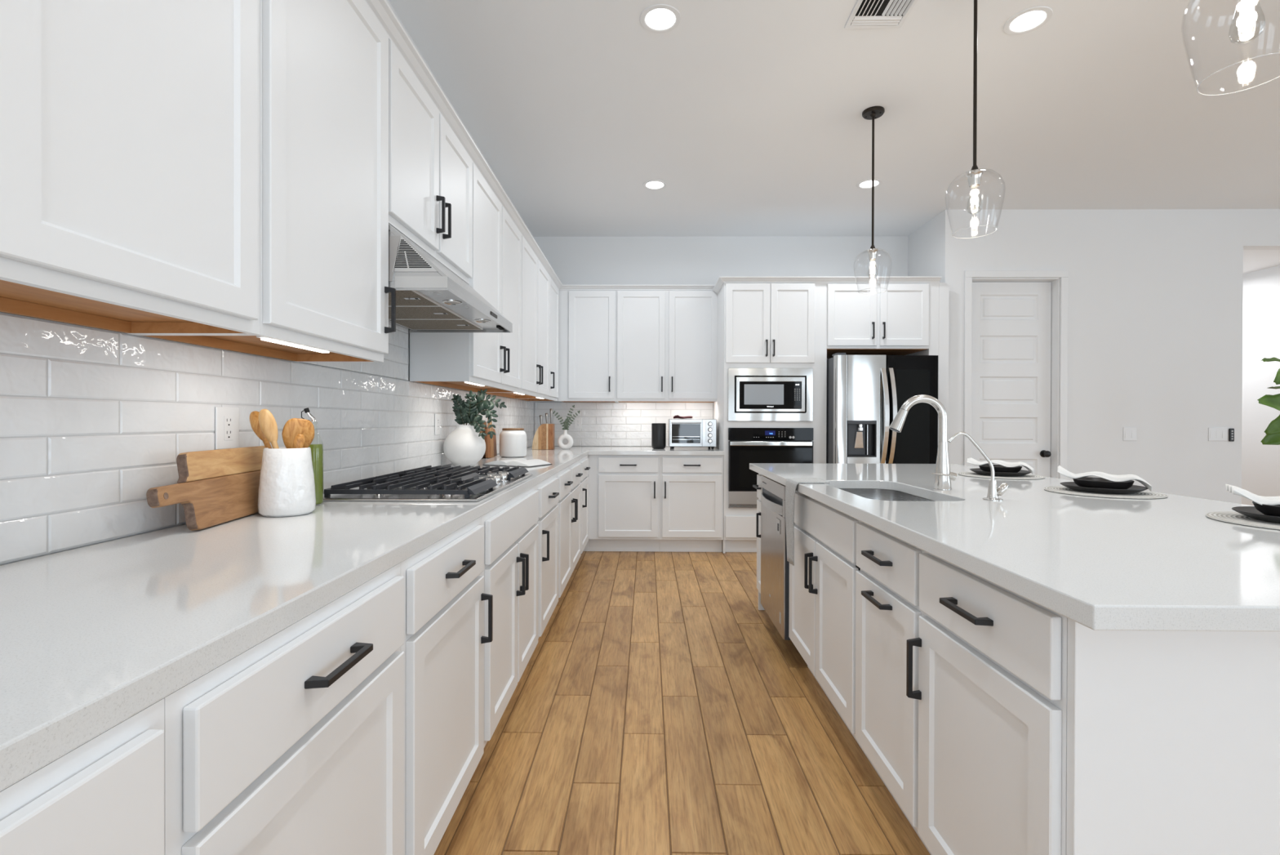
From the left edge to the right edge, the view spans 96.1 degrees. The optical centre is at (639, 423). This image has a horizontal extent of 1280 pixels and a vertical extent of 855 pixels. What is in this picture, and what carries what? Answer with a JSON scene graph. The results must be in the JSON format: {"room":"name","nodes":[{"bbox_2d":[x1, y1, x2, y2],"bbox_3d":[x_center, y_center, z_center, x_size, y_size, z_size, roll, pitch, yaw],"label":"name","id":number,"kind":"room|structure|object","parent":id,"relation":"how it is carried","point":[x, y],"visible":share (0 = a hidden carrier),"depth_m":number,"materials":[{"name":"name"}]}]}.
{"room":"kitchen","nodes":[
{"label":"kitchen","id":0,"kind":"room"},
{"bbox_2d":[0,0,533,565],"bbox_3d":[-1.224,-0.368,0.989,0.120,3.082,10.150,0,0,1],"label":"wall","id":1,"kind":"structure","parent":0,"point":[388,2],"depth_m":2.72,"materials":[{"name":"white paint"}]},
{"bbox_2d":[0,0,260,334],"bbox_3d":[-0.996,-0.742,1.004,0.311,1.085,0.588,0,0,1],"label":"upper cabinet","id":2,"kind":"object","parent":1,"relation":"attached to","point":[130,130],"visible":1,"depth_m":0.98,"materials":[{"name":"white paint"}]},
{"bbox_2d":[135,0,395,362],"bbox_3d":[-0.972,-0.745,1.602,0.344,1.085,0.608,0,0,1],"label":"upper cabinet","id":3,"kind":"object","parent":1,"relation":"attached to","point":[324,64],"visible":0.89,"depth_m":1.54,"materials":[{"name":"white paint"}]},
{"bbox_2d":[256,335,328,352],"bbox_3d":[-0.890,-0.213,1.497,0.026,0.028,0.283,0,0,1],"label":"light","id":4,"kind":"object","parent":3,"relation":"attached to","point":[260,337],"visible":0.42,"depth_m":1.46,"materials":[{"name":"white plastic"}]},
{"bbox_2d":[0,311,533,564],"bbox_3d":[-1.135,-0.215,2.976,0.009,0.922,5.926,0,0,1],"label":"backsplash","id":5,"kind":"structure","parent":1,"relation":"attached to","point":[92,420],"depth_m":1.33,"materials":[{"name":"white tile"}]},
{"bbox_2d":[215,406,239,449],"bbox_3d":[-1.143,0.012,1.595,0.007,0.116,0.086,0,0,1],"label":"wall outlet","id":6,"kind":"object","parent":5,"relation":"attached to","point":[227,419],"visible":0.94,"depth_m":1.59,"materials":[{"name":"white plastic"}]},
{"bbox_2d":[224,415,233,439],"bbox_3d":[-1.141,0.012,1.595,0.001,0.068,0.033,0,0,1],"label":"receptacle","id":7,"kind":"object","parent":6,"relation":"attached to","point":[228,420],"depth_m":1.60,"materials":[{"name":"white"}]},
{"bbox_2d":[435,413,439,435],"bbox_3d":[-1.124,0.004,3.194,0.007,0.116,0.072,0,0,1],"label":"wall outlet","id":8,"kind":"object","parent":5,"relation":"attached to","point":[437,415],"visible":1,"depth_m":3.18,"materials":[{"name":"white plastic"}]},
{"bbox_2d":[388,40,472,284],"bbox_3d":[-0.962,-0.986,2.363,0.344,0.610,0.913,0,0,1],"label":"upper cabinet","id":9,"kind":"object","parent":1,"relation":"attached to","point":[430,171],"visible":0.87,"depth_m":2.24,"materials":[{"name":"white paint"}]},
{"bbox_2d":[388,223,512,332],"bbox_3d":[-0.882,-0.562,2.361,0.508,0.234,0.921,0,0,1],"label":"range hood","id":10,"kind":"object","parent":9,"relation":"attached to","point":[430,297],"visible":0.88,"depth_m":2.15,"materials":[{"name":"silver metal"}]},
{"bbox_2d":[388,235,437,281],"bbox_3d":[-0.772,-0.546,1.902,0.207,0.152,0.005,0,0,1],"label":"vent","id":11,"kind":"object","parent":10,"relation":"attached to","point":[406,263],"depth_m":1.90,"materials":[{"name":"silver metal"}]},
{"bbox_2d":[409,162,521,392],"bbox_3d":[-0.951,-0.753,3.371,0.344,1.085,1.099,0,0,1],"label":"upper cabinet","id":12,"kind":"object","parent":1,"relation":"attached to","point":[491,360],"visible":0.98,"depth_m":3.12,"materials":[{"name":"white paint"}]},
{"bbox_2d":[364,0,715,289],"bbox_3d":[-0.048,-1.313,3.158,1.567,0.042,4.926,0,0,1],"label":"crown molding","id":13,"kind":"structure","parent":12,"relation":"attached to","point":[381,10],"depth_m":2.59,"materials":[{"name":"white paint"}]},
{"bbox_2d":[486,235,549,398],"bbox_3d":[-0.937,-0.758,4.479,0.344,1.085,1.117,0,0,1],"label":"upper cabinet","id":14,"kind":"object","parent":1,"relation":"attached to","point":[535,277],"visible":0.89,"depth_m":4.42,"materials":[{"name":"white paint"}]},
{"bbox_2d":[515,276,559,400],"bbox_3d":[-0.926,-0.762,5.326,0.344,1.085,0.574,0,0,1],"label":"upper cabinet","id":15,"kind":"object","parent":1,"relation":"attached to","point":[553,290],"visible":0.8,"depth_m":5.32,"materials":[{"name":"white paint"}]},
{"bbox_2d":[433,551,930,854],"bbox_3d":[3.406,1.229,2.432,9.391,0.100,14.349,0,0,1],"label":"floor","id":16,"kind":"structure","parent":0,"point":[656,709],"depth_m":2.09,"materials":[{"name":"brown wood"}]},
{"bbox_2d":[0,697,164,854],"bbox_3d":[-0.817,0.737,0.332,0.695,0.878,0.596,0,0,1],"label":"base cabinet","id":17,"kind":"object","parent":16,"relation":"on","point":[105,795],"visible":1,"depth_m":0.54,"materials":[{"name":"white paint"}]},
{"bbox_2d":[0,446,724,791],"bbox_3d":[-0.207,0.268,2.943,1.849,0.038,5.979,0,0,1],"label":"countertop","id":18,"kind":"structure","parent":17,"relation":"on","point":[92,637],"depth_m":0.87,"materials":[{"name":"white stone"}]},
{"bbox_2d":[146,445,265,530],"bbox_3d":[-1.078,0.159,1.484,0.048,0.186,0.512,0,0,-8],"label":"cutting board","id":19,"kind":"object","parent":18,"relation":"on","point":[219,486],"visible":0.74,"depth_m":1.43,"materials":[{"name":"brown wood"}]},
{"bbox_2d":[257,446,315,516],"bbox_3d":[-0.991,0.160,1.616,0.141,0.185,0.137,0,0,1],"label":"utensil crock","id":20,"kind":"object","parent":18,"relation":"on","point":[286,485],"visible":0.96,"depth_m":1.56,"materials":[{"name":"white ceramic"}]},
{"bbox_2d":[249,410,271,448],"bbox_3d":[-1.036,0.101,1.622,0.132,0.274,0.017,0,0,3],"label":"wooden spoon","id":21,"kind":"object","parent":20,"relation":"in","point":[254,415],"visible":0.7,"depth_m":1.62,"materials":[{"name":"brown wood"}]},
{"bbox_2d":[258,408,279,448],"bbox_3d":[-1.003,0.098,1.595,0.097,0.278,0.016,0,0,-12],"label":"wooden spoon","id":22,"kind":"object","parent":20,"relation":"in","point":[268,424],"visible":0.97,"depth_m":1.58,"materials":[{"name":"brown wood"}]},
{"bbox_2d":[281,417,314,448],"bbox_3d":[-0.975,0.110,1.635,0.082,0.252,0.041,0,0,1],"label":"wooden spatula","id":23,"kind":"object","parent":20,"relation":"in","point":[293,427],"visible":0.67,"depth_m":1.62,"materials":[{"name":"brown wood"}]},
{"bbox_2d":[293,434,305,448],"bbox_3d":[-0.959,0.133,1.599,0.049,0.208,0.015,0,0,-21],"label":"wooden spoon","id":24,"kind":"object","parent":20,"relation":"in","point":[299,442],"visible":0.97,"depth_m":1.60,"materials":[{"name":"brown wood"}]},
{"bbox_2d":[301,407,323,504],"bbox_3d":[-1.018,0.101,1.788,0.060,0.302,0.058,0,0,1],"label":"oil bottle","id":25,"kind":"object","parent":18,"relation":"on","point":[317,449],"visible":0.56,"depth_m":1.78,"materials":[{"name":"green glass"}]},
{"bbox_2d":[323,465,533,501],"bbox_3d":[-0.784,0.226,2.316,0.527,0.048,0.904,0,0,1],"label":"cooktop","id":26,"kind":"object","parent":18,"relation":"in","point":[425,483],"visible":0.98,"depth_m":2.02,"materials":[{"name":"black metal"}]},
{"bbox_2d":[443,424,485,466],"bbox_3d":[-1.003,0.127,3.293,0.233,0.237,0.233,0,0,1],"label":"round vase","id":27,"kind":"object","parent":18,"relation":"on","point":[463,446],"visible":0.91,"depth_m":3.21,"materials":[{"name":"white ceramic"}]},
{"bbox_2d":[450,393,465,425],"bbox_3d":[-1.016,-0.066,3.255,0.110,0.199,0.056,0,0,-27],"label":"stem","id":28,"kind":"object","parent":27,"relation":"in","point":[457,399],"visible":0.6,"depth_m":3.25,"materials":[{"name":"green"}]},
{"bbox_2d":[453,404,468,425],"bbox_3d":[-1.005,-0.034,3.230,0.073,0.136,0.128,0,0,1],"label":"stem","id":29,"kind":"object","parent":27,"relation":"in","point":[460,412],"visible":0.99,"depth_m":3.22,"materials":[{"name":"green"}]},
{"bbox_2d":[463,390,477,425],"bbox_3d":[-0.967,-0.076,3.239,0.104,0.221,0.073,0,0,25],"label":"stem","id":30,"kind":"object","parent":27,"relation":"in","point":[473,409],"visible":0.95,"depth_m":3.23,"materials":[{"name":"green"}]},
{"bbox_2d":[465,413,487,439],"bbox_3d":[-0.930,0.015,3.231,0.185,0.145,0.052,0,0,33],"label":"stem","id":31,"kind":"object","parent":27,"relation":"in","point":[474,421],"visible":1,"depth_m":3.22,"materials":[{"name":"green"}]},
{"bbox_2d":[474,402,497,439],"bbox_3d":[-0.905,-0.018,3.243,0.207,0.207,0.055,0,0,14],"label":"stem","id":32,"kind":"object","parent":27,"relation":"in","point":[486,410],"visible":0.97,"depth_m":3.24,"materials":[{"name":"green"}]},
{"bbox_2d":[466,391,506,424],"bbox_3d":[-0.876,-0.072,3.271,0.253,0.212,0.041,0,0,10],"label":"stem","id":33,"kind":"object","parent":27,"relation":"in","point":[482,397],"visible":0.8,"depth_m":3.26,"materials":[{"name":"green"}]},
{"bbox_2d":[484,417,497,457],"bbox_3d":[-1.071,0.098,4.119,0.032,0.285,0.240,0,0,1],"label":"cutting board","id":34,"kind":"object","parent":18,"relation":"on","point":[491,444],"visible":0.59,"depth_m":4.08,"materials":[{"name":"brown wood"}]},
{"bbox_2d":[499,427,526,457],"bbox_3d":[-0.927,0.137,4.202,0.196,0.208,0.196,0,0,1],"label":"canister","id":35,"kind":"object","parent":18,"relation":"on","point":[513,441],"visible":1,"depth_m":4.12,"materials":[{"name":"white ceramic"}]},
{"bbox_2d":[482,457,551,466],"bbox_3d":[-0.729,0.230,3.430,0.332,0.030,0.234,0,0,25],"label":"cookbook","id":36,"kind":"object","parent":18,"relation":"on","point":[522,462],"visible":1,"depth_m":3.35,"materials":[{"name":"white paper"}]},
{"bbox_2d":[532,423,554,449],"bbox_3d":[-0.888,0.119,5.292,0.189,0.235,0.100,0,0,1],"label":"knife block","id":37,"kind":"object","parent":18,"relation":"on","point":[544,437],"visible":1,"depth_m":5.24,"materials":[{"name":"brown wood"}]},
{"bbox_2d":[557,429,573,448],"bbox_3d":[-0.693,0.146,5.340,0.147,0.180,0.053,0,0,1],"label":"vase","id":38,"kind":"object","parent":18,"relation":"on","point":[565,435],"visible":1,"depth_m":5.32,"materials":[{"name":"white ceramic"}]},
{"bbox_2d":[651,422,666,448],"bbox_3d":[0.179,0.117,5.489,0.137,0.242,0.137,0,0,1],"label":"smart speaker","id":39,"kind":"object","parent":18,"relation":"on","point":[658,430],"visible":1,"depth_m":5.43},
{"bbox_2d":[667,418,716,448],"bbox_3d":[0.500,0.097,5.567,0.448,0.283,0.375,0,0,1],"label":"toaster oven","id":40,"kind":"object","parent":18,"relation":"on","point":[681,432],"visible":1,"depth_m":5.41,"materials":[{"name":"silver metal"}]},
{"bbox_2d":[164,562,404,854],"bbox_3d":[-0.809,0.734,0.930,0.695,0.878,0.598,0,0,1],"label":"base cabinet","id":41,"kind":"object","parent":16,"relation":"on","point":[293,744],"visible":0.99,"depth_m":0.85,"materials":[{"name":"white paint"}]},
{"bbox_2d":[400,515,493,854],"bbox_3d":[-0.802,0.732,1.527,0.695,0.878,0.595,0,0,1],"label":"base cabinet","id":42,"kind":"object","parent":16,"relation":"on","point":[445,639],"visible":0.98,"depth_m":1.43,"materials":[{"name":"white paint"}]},
{"bbox_2d":[481,484,538,746],"bbox_3d":[-0.793,0.728,2.274,0.695,0.878,0.897,0,0,1],"label":"base cabinet","id":43,"kind":"object","parent":16,"relation":"on","point":[510,573],"visible":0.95,"depth_m":2.13,"materials":[{"name":"white paint"}]},
{"bbox_2d":[536,472,559,639],"bbox_3d":[-0.783,0.725,3.028,0.695,0.878,0.608,0,0,1],"label":"base cabinet","id":44,"kind":"object","parent":16,"relation":"on","point":[548,522],"visible":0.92,"depth_m":2.95,"materials":[{"name":"white paint"}]},
{"bbox_2d":[556,460,582,597],"bbox_3d":[-0.773,0.721,3.888,0.695,0.878,1.110,0,0,1],"label":"base cabinet","id":45,"kind":"object","parent":16,"relation":"on","point":[569,503],"visible":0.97,"depth_m":3.77,"materials":[{"name":"white paint"}]},
{"bbox_2d":[578,455,590,553],"bbox_3d":[-0.762,0.717,4.773,0.695,0.878,0.659,0,0,1],"label":"base cabinet","id":46,"kind":"object","parent":16,"relation":"on","point":[584,460],"visible":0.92,"depth_m":4.70,"materials":[{"name":"white paint"}]},
{"bbox_2d":[588,454,660,551],"bbox_3d":[-0.137,0.715,5.507,0.638,0.878,0.852,0,0,1],"label":"base cabinet","id":47,"kind":"object","parent":16,"relation":"on","point":[624,490],"visible":0.98,"depth_m":5.12,"materials":[{"name":"white paint"}]},
{"bbox_2d":[659,454,723,551],"bbox_3d":[0.465,0.717,5.500,0.563,0.878,0.852,0,0,1],"label":"base cabinet","id":48,"kind":"object","parent":16,"relation":"on","point":[691,486],"visible":0.99,"depth_m":5.12,"materials":[{"name":"white paint"}]},
{"bbox_2d":[752,473,761,593],"bbox_3d":[1.016,0.728,3.467,0.652,0.878,0.247,0,0,1],"label":"base cabinet","id":49,"kind":"object","parent":16,"relation":"on","point":[757,486],"visible":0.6,"depth_m":3.51,"materials":[{"name":"white paint"}]},
{"bbox_2d":[713,282,826,552],"bbox_3d":[1.206,-0.048,5.487,0.910,2.411,0.852,0,0,1],"label":"tall cabinet","id":50,"kind":"object","parent":16,"relation":"on","point":[761,325],"visible":0.74,"depth_m":5.10,"materials":[{"name":"white paint"}]},
{"bbox_2d":[728,368,813,421],"bbox_3d":[1.158,-0.259,5.310,0.748,0.470,0.451,0,0,1],"label":"microwave","id":51,"kind":"object","parent":50,"relation":"in","point":[745,393],"visible":1,"depth_m":5.09,"materials":[{"name":"silver metal"}]},
{"bbox_2d":[728,427,813,507],"bbox_3d":[1.162,0.392,5.364,0.750,0.711,0.648,0,0,1],"label":"wall oven","id":52,"kind":"object","parent":50,"relation":"in","point":[746,446],"visible":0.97,"depth_m":5.09,"materials":[{"name":"black glass"}]},
{"bbox_2d":[712,276,942,293],"bbox_3d":[1.676,-1.273,5.313,1.949,0.042,0.522,0,0,1],"label":"crown molding","id":53,"kind":"structure","parent":50,"relation":"on","point":[721,280],"depth_m":5.08,"materials":[{"name":"white paint"}]},
{"bbox_2d":[760,475,807,664],"bbox_3d":[1.003,0.731,3.056,0.665,0.876,0.573,0,0,1],"label":"dishwasher","id":54,"kind":"object","parent":16,"relation":"on","point":[775,566],"visible":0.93,"depth_m":2.98,"materials":[{"name":"grey metal"}]},
{"bbox_2d":[788,490,882,780],"bbox_3d":[1.002,0.733,2.327,0.652,0.878,0.879,0,0,1],"label":"base cabinet","id":55,"kind":"object","parent":16,"relation":"on","point":[823,574],"visible":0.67,"depth_m":2.19,"materials":[{"name":"white paint"}]},
{"bbox_2d":[826,352,937,463],"bbox_3d":[2.096,0.269,5.330,0.862,1.745,1.052,0,0,1],"label":"refrigerator","id":56,"kind":"object","parent":16,"relation":"on","point":[865,393],"visible":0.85,"depth_m":4.87,"materials":[{"name":"grey metal"}]},
{"bbox_2d":[826,282,949,449],"bbox_3d":[2.199,-0.045,5.475,1.075,2.411,0.852,0,0,1],"label":"tall cabinet","id":57,"kind":"object","parent":16,"relation":"on","point":[906,318],"visible":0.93,"depth_m":5.09,"materials":[{"name":"white paint"}]},
{"bbox_2d":[855,520,932,854],"bbox_3d":[0.994,0.736,1.669,0.652,0.878,0.436,0,0,1],"label":"base cabinet","id":58,"kind":"object","parent":16,"relation":"on","point":[887,611],"visible":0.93,"depth_m":1.63,"materials":[{"name":"white paint"}]},
{"bbox_2d":[906,551,1067,854],"bbox_3d":[0.988,0.738,1.204,0.652,0.878,0.493,0,0,1],"label":"base cabinet","id":59,"kind":"object","parent":16,"relation":"on","point":[991,694],"visible":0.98,"depth_m":1.16,"materials":[{"name":"white paint"}]},
{"bbox_2d":[758,473,1279,854],"bbox_3d":[1.187,0.734,2.271,0.919,0.878,2.671,0,0,1],"label":"panel","id":60,"kind":"object","parent":16,"relation":"on","point":[1173,737],"visible":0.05,"depth_m":0.94,"materials":[{"name":"white paint"}]},
{"bbox_2d":[1257,357,1279,444],"bbox_3d":[4.073,0.301,3.277,0.788,1.750,0.708,0,0,-39],"label":"potted tree","id":61,"kind":"object","parent":16,"relation":"on","point":[1272,437],"visible":1,"depth_m":3.31,"materials":[{"name":"green plant"}]},
{"bbox_2d":[533,235,907,446],"bbox_3d":[0.871,-0.385,5.983,3.947,3.082,0.111,0,0,1],"label":"wall","id":62,"kind":"structure","parent":0,"point":[575,260],"depth_m":5.92,"materials":[{"name":"white paint"}]},
{"bbox_2d":[558,289,617,402],"bbox_3d":[-0.517,-0.762,5.754,0.566,1.085,0.354,0,0,1],"label":"upper cabinet","id":63,"kind":"object","parent":62,"relation":"attached to","point":[587,343],"visible":0.93,"depth_m":5.62,"materials":[{"name":"white paint"}]},
{"bbox_2d":[534,401,713,446],"bbox_3d":[-0.169,0.007,5.937,1.847,0.456,0.009,0,0,1],"label":"backsplash","id":64,"kind":"structure","parent":62,"relation":"attached to","point":[603,424],"depth_m":5.93,"materials":[{"name":"white tile"}]},
{"bbox_2d":[574,417,582,428],"bbox_3d":[-0.638,-0.006,5.933,0.072,0.116,0.007,0,0,1],"label":"wall outlet","id":65,"kind":"object","parent":64,"relation":"attached to","point":[578,420],"visible":1,"depth_m":5.93,"materials":[{"name":"white plastic"}]},
{"bbox_2d":[615,289,717,402],"bbox_3d":[0.267,-0.760,5.745,0.999,1.085,0.354,0,0,1],"label":"upper cabinet","id":66,"kind":"object","parent":62,"relation":"attached to","point":[667,340],"visible":0.97,"depth_m":5.61,"materials":[{"name":"white paint"}]},
{"bbox_2d":[388,0,1279,236],"bbox_3d":[3.367,-1.947,0.925,9.300,0.100,10.150,0,0,1],"label":"ceiling","id":67,"kind":"structure","parent":0,"point":[748,113],"depth_m":3.51,"materials":[{"name":"white paint"}]},
{"bbox_2d":[642,179,666,190],"bbox_3d":[0.119,-1.919,4.630,0.196,0.006,0.196,0,0,1],"label":"recessed light","id":68,"kind":"object","parent":67,"relation":"in","point":[652,184],"visible":1,"depth_m":4.63,"materials":[{"name":"white paint"}]},
{"bbox_2d":[640,4,680,33],"bbox_3d":[0.097,-1.910,2.720,0.196,0.006,0.196,0,0,1],"label":"recessed light","id":69,"kind":"object","parent":67,"relation":"in","point":[658,18],"visible":1,"depth_m":2.71,"materials":[{"name":"white paint"}]},
{"bbox_2d":[856,178,882,189],"bbox_3d":[1.833,-1.914,4.601,0.196,0.006,0.196,0,0,1],"label":"recessed light","id":70,"kind":"object","parent":67,"relation":"in","point":[866,184],"visible":0.91,"depth_m":4.60,"materials":[{"name":"white paint"}]},
{"bbox_2d":[857,106,887,293],"bbox_3d":[1.430,-1.363,3.532,0.221,1.100,0.221,0,0,1],"label":"pendant light","id":71,"kind":"object","parent":67,"relation":"hanging from","point":[873,113],"visible":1,"depth_m":3.52,"materials":[{"name":"brown metal"}]},
{"bbox_2d":[866,248,878,260],"bbox_3d":[1.429,-1.036,3.533,0.062,0.061,0.062,0,0,1],"label":"socket","id":72,"kind":"object","parent":71,"relation":"attached to","point":[872,252],"depth_m":3.51,"materials":[{"name":"silver metal"}]},
{"bbox_2d":[844,0,918,28],"bbox_3d":[1.117,-1.905,2.545,0.270,0.010,0.455,0,0,1],"label":"ceiling vent","id":73,"kind":"object","parent":67,"relation":"in","point":[866,14],"visible":1,"depth_m":2.68,"materials":[{"name":"metal"}]},
{"bbox_2d":[951,0,997,238],"bbox_3d":[1.417,-1.358,2.432,0.221,1.100,0.221,0,0,1],"label":"pendant light","id":74,"kind":"object","parent":67,"relation":"hanging from","point":[974,176],"visible":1,"depth_m":2.43,"materials":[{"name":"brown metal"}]},
{"bbox_2d":[966,169,982,188],"bbox_3d":[1.416,-1.031,2.433,0.062,0.061,0.062,0,0,1],"label":"socket","id":75,"kind":"object","parent":74,"relation":"attached to","point":[974,176],"depth_m":2.42,"materials":[{"name":"silver metal"}]},
{"bbox_2d":[1003,5,1053,35],"bbox_3d":[1.839,-1.906,2.727,0.196,0.006,0.196,0,0,1],"label":"recessed light","id":76,"kind":"object","parent":67,"relation":"in","point":[1028,20],"visible":1,"depth_m":2.72,"materials":[{"name":"white paint"}]},
{"bbox_2d":[1196,0,1279,95],"bbox_3d":[1.403,-1.353,1.327,0.221,1.100,0.221,0,0,1],"label":"pendant light","id":77,"kind":"object","parent":67,"relation":"hanging from","point":[1242,6],"visible":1,"depth_m":1.33,"materials":[{"name":"clear glass"}]},
{"bbox_2d":[907,214,938,276],"bbox_3d":[2.790,-0.378,5.593,0.100,3.082,0.620,0,0,1],"label":"wall","id":78,"kind":"structure","parent":0,"point":[923,242],"depth_m":5.54,"materials":[{"name":"white paint"}]},
{"bbox_2d":[749,462,1279,631],"bbox_3d":[1.314,0.276,2.220,1.285,0.038,2.799,0,0,1],"label":"countertop","id":79,"kind":"structure","parent":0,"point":[1099,563],"depth_m":1.27,"materials":[{"name":"white stone"}]},
{"bbox_2d":[785,477,829,564],"bbox_3d":[0.728,0.428,2.528,0.154,0.365,0.175,0,0,1],"label":"hand towel","id":80,"kind":"object","parent":79,"relation":"hanging from","point":[791,483],"visible":1,"depth_m":2.51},
{"bbox_2d":[839,488,934,501],"bbox_3d":[0.951,0.386,2.248,0.375,0.183,0.705,0,0,1],"label":"sink","id":81,"kind":"object","parent":79,"relation":"in","point":[875,494],"visible":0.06,"depth_m":2.56,"materials":[{"name":"silver metal"}]},
{"bbox_2d":[888,394,956,489],"bbox_3d":[1.107,0.071,2.245,0.259,0.370,0.081,0,0,1],"label":"faucet","id":82,"kind":"object","parent":79,"relation":"on","point":[943,475],"visible":1,"depth_m":2.24,"materials":[{"name":"silver metal"}]},
{"bbox_2d":[947,431,1008,500],"bbox_3d":[1.147,0.142,1.955,0.200,0.230,0.060,0,0,1],"label":"tap","id":83,"kind":"object","parent":79,"relation":"on","point":[993,491],"visible":1,"depth_m":1.95,"materials":[{"name":"silver metal"}]},
{"bbox_2d":[958,471,1044,479],"bbox_3d":[1.759,0.252,2.810,0.360,0.005,0.360,0,0,1],"label":"placemat","id":84,"kind":"object","parent":79,"relation":"on","point":[1028,476],"visible":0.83,"depth_m":2.73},
{"bbox_2d":[969,467,1031,475],"bbox_3d":[1.759,0.238,2.810,0.258,0.022,0.258,0,0,1],"label":"plate","id":85,"kind":"object","parent":84,"relation":"on","point":[978,470],"visible":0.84,"depth_m":2.73,"materials":[{"name":"black"}]},
{"bbox_2d":[966,457,1034,473],"bbox_3d":[1.759,0.204,2.809,0.271,0.063,0.124,0,0,38],"label":"napkin","id":86,"kind":"object","parent":85,"relation":"on","point":[971,460],"visible":0.93,"depth_m":2.78,"materials":[{"name":"white fabric"}]},
{"bbox_2d":[978,464,1022,472],"bbox_3d":[1.759,0.224,2.810,0.181,0.037,0.181,0,0,1],"label":"bowl","id":87,"kind":"object","parent":85,"relation":"on","point":[997,468],"visible":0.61,"depth_m":2.74,"materials":[{"name":"black"}]},
{"bbox_2d":[1044,485,1168,498],"bbox_3d":[1.731,0.255,2.152,0.360,0.005,0.360,0,0,1],"label":"placemat","id":88,"kind":"object","parent":79,"relation":"on","point":[1060,489],"visible":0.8,"depth_m":2.06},
{"bbox_2d":[1060,481,1148,493],"bbox_3d":[1.731,0.241,2.152,0.258,0.022,0.258,0,0,1],"label":"plate","id":89,"kind":"object","parent":88,"relation":"on","point":[1072,485],"visible":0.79,"depth_m":2.08,"materials":[{"name":"black"}]},
{"bbox_2d":[1072,476,1134,488],"bbox_3d":[1.731,0.227,2.152,0.181,0.037,0.181,0,0,1],"label":"bowl","id":90,"kind":"object","parent":89,"relation":"on","point":[1086,482],"visible":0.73,"depth_m":2.10,"materials":[{"name":"black"}]},
{"bbox_2d":[1057,465,1152,491],"bbox_3d":[1.731,0.203,2.152,0.271,0.074,0.125,0,0,38],"label":"napkin","id":91,"kind":"object","parent":89,"relation":"on","point":[1113,477],"visible":1,"depth_m":2.13,"materials":[{"name":"white fabric"}]},
{"bbox_2d":[1205,511,1279,529],"bbox_3d":[1.723,0.258,1.495,0.360,0.005,0.360,0,0,1],"label":"placemat","id":92,"kind":"object","parent":79,"relation":"on","point":[1233,517],"visible":0.78,"depth_m":1.53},
{"bbox_2d":[1231,506,1279,523],"bbox_3d":[1.723,0.244,1.495,0.258,0.022,0.258,0,0,1],"label":"plate","id":93,"kind":"object","parent":92,"relation":"on","point":[1250,511],"visible":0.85,"depth_m":1.52,"materials":[{"name":"black"}]},
{"bbox_2d":[1252,501,1279,516],"bbox_3d":[1.723,0.230,1.495,0.181,0.037,0.181,0,0,1],"label":"bowl","id":94,"kind":"object","parent":93,"relation":"on","point":[1267,509],"visible":0.67,"depth_m":1.50,"materials":[{"name":"black"}]},
{"bbox_2d":[1225,484,1279,505],"bbox_3d":[1.723,0.197,1.495,0.271,0.054,0.126,0,0,38],"label":"napkin","id":95,"kind":"object","parent":94,"relation":"on","point":[1271,500],"visible":1,"depth_m":1.53,"materials":[{"name":"white fabric"}]},
{"bbox_2d":[937,208,1279,503],"bbox_3d":[5.350,-0.370,5.192,5.230,3.082,0.120,0,0,1],"label":"wall","id":96,"kind":"structure","parent":0,"point":[1155,296],"depth_m":5.14,"materials":[{"name":"white paint"}]},
{"bbox_2d":[971,282,1051,476],"bbox_3d":[3.360,-0.066,5.226,0.757,2.440,0.104,0,0,1],"label":"door","id":97,"kind":"structure","parent":96,"relation":"in","point":[1011,322],"depth_m":5.24,"materials":[{"name":"white paint"}]},
{"bbox_2d":[970,277,1059,478],"bbox_3d":[3.361,-0.071,5.218,0.791,2.471,0.120,0,0,1],"label":"trim","id":98,"kind":"structure","parent":96,"relation":"attached to","point":[1055,331],"depth_m":5.19,"materials":[{"name":"white paint"}]},
{"bbox_2d":[963,270,1068,479],"bbox_3d":[3.361,-0.101,5.148,0.913,2.533,0.018,0,0,1],"label":"trim","id":99,"kind":"structure","parent":96,"relation":"attached to","point":[969,274],"depth_m":5.14,"materials":[{"name":"white paint"}]},
{"bbox_2d":[1123,426,1137,440],"bbox_3d":[4.381,0.093,5.141,0.118,0.118,0.008,0,0,1],"label":"light switch","id":100,"kind":"object","parent":96,"relation":"attached to","point":[1130,433],"visible":1,"depth_m":5.14,"materials":[{"name":"white plastic"}]},
{"bbox_2d":[1208,427,1227,440],"bbox_3d":[5.157,0.095,5.132,0.164,0.118,0.008,0,0,1],"label":"light switch","id":101,"kind":"object","parent":96,"relation":"attached to","point":[1214,433],"visible":1,"depth_m":5.13,"materials":[{"name":"white plastic"}]},
{"bbox_2d":[1228,428,1234,441],"bbox_3d":[5.274,0.100,5.127,0.042,0.116,0.015,0,0,1],"label":"remote","id":102,"kind":"object","parent":96,"relation":"attached to","point":[1231,431],"visible":1,"depth_m":5.12,"materials":[{"name":"black plastic"}]},
{"bbox_2d":[1241,265,1279,505],"bbox_3d":[5.265,-0.219,6.844,2.560,2.765,3.181,0,0,1],"label":"wall","id":103,"kind":"structure","parent":0,"point":[1260,463],"depth_m":5.97,"materials":[{"name":"white paint"}]},
{"bbox_2d":[1243,249,1279,274],"bbox_3d":[6.489,-1.646,6.823,3.000,0.095,3.181,0,0,1],"label":"ceiling","id":104,"kind":"structure","parent":0,"point":[1253,260],"depth_m":5.61,"materials":[{"name":"white paint"}]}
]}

